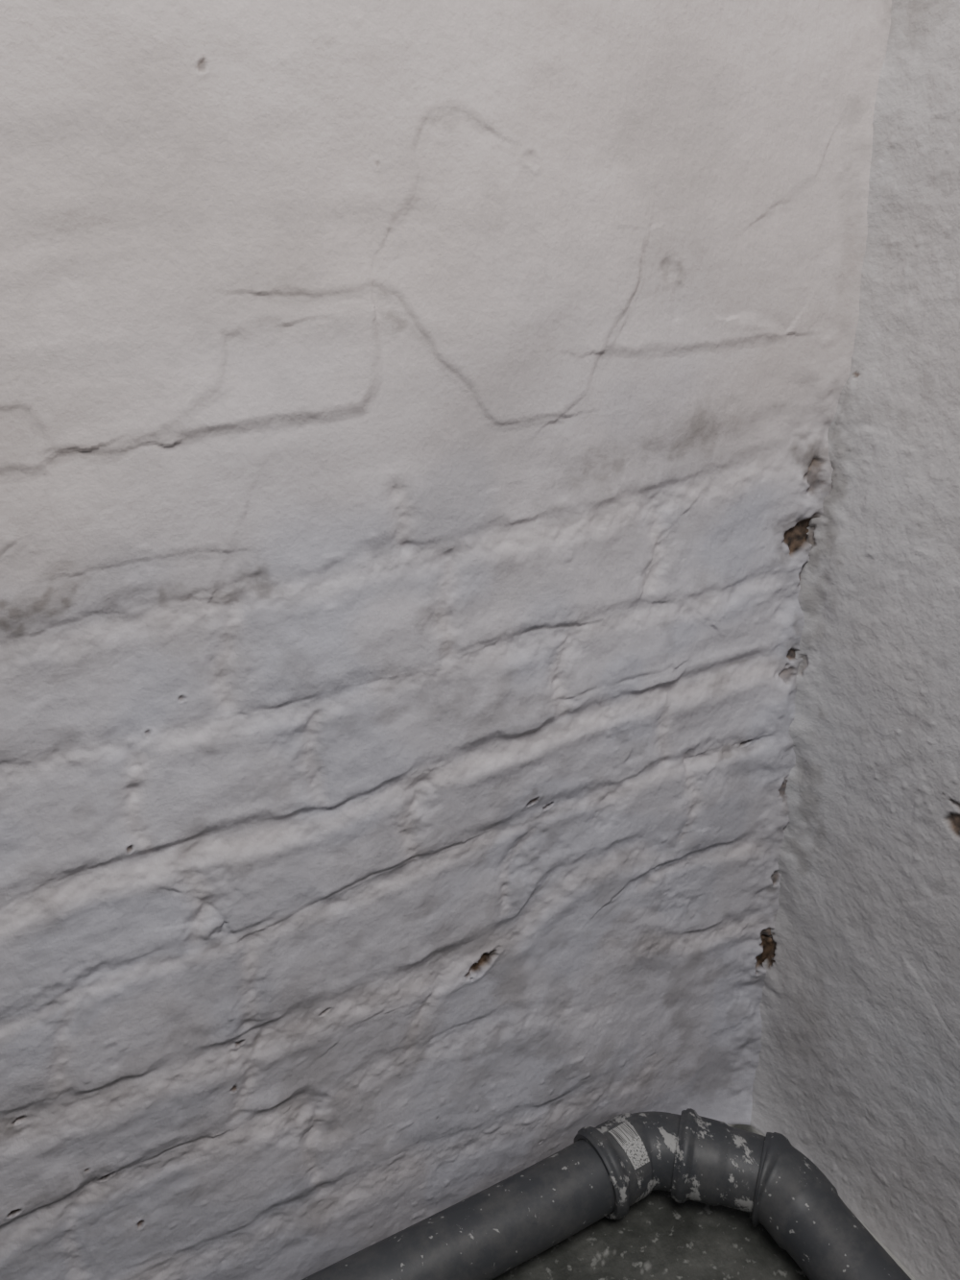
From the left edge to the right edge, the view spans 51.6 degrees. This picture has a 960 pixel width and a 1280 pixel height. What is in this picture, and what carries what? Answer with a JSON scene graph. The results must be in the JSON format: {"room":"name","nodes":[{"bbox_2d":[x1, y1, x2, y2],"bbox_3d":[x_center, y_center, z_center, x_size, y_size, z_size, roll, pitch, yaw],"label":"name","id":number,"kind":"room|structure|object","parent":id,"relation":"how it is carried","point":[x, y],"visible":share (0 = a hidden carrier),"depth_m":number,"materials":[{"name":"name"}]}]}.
{"room":"basement","nodes":[
{"label":"basement","id":0,"kind":"room"},
{"bbox_2d":[0,0,892,1279],"bbox_3d":[-0.575,-0.384,0.066,1.950,2.200,0.066,-13,27,-25],"label":"wall","id":1,"kind":"structure","parent":0,"point":[416,417],"depth_m":0.56,"materials":[{"name":"paint"}]},
{"bbox_2d":[492,1124,917,1279],"bbox_3d":[-0.140,0.932,-0.206,1.960,0.004,1.960,-13,27,-25],"label":"floor","id":2,"kind":"structure","parent":0,"point":[660,1237],"depth_m":0.78,"materials":[{"name":"concrete"}]},
{"bbox_2d":[301,1108,911,1279],"bbox_3d":[-0.009,0.658,0.284,2.569,0.075,1.268,6,25,16],"label":"drain pipe","id":3,"kind":"object","parent":2,"relation":"on","point":[616,1163],"visible":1,"depth_m":0.75,"materials":[{"name":"grey plastic"}]},
{"bbox_2d":[750,0,959,1279],"bbox_3d":[0.642,-0.242,-0.288,0.058,2.200,1.950,-13,27,-25],"label":"wall","id":4,"kind":"structure","parent":0,"point":[858,1068],"depth_m":0.69,"materials":[{"name":"paint"}]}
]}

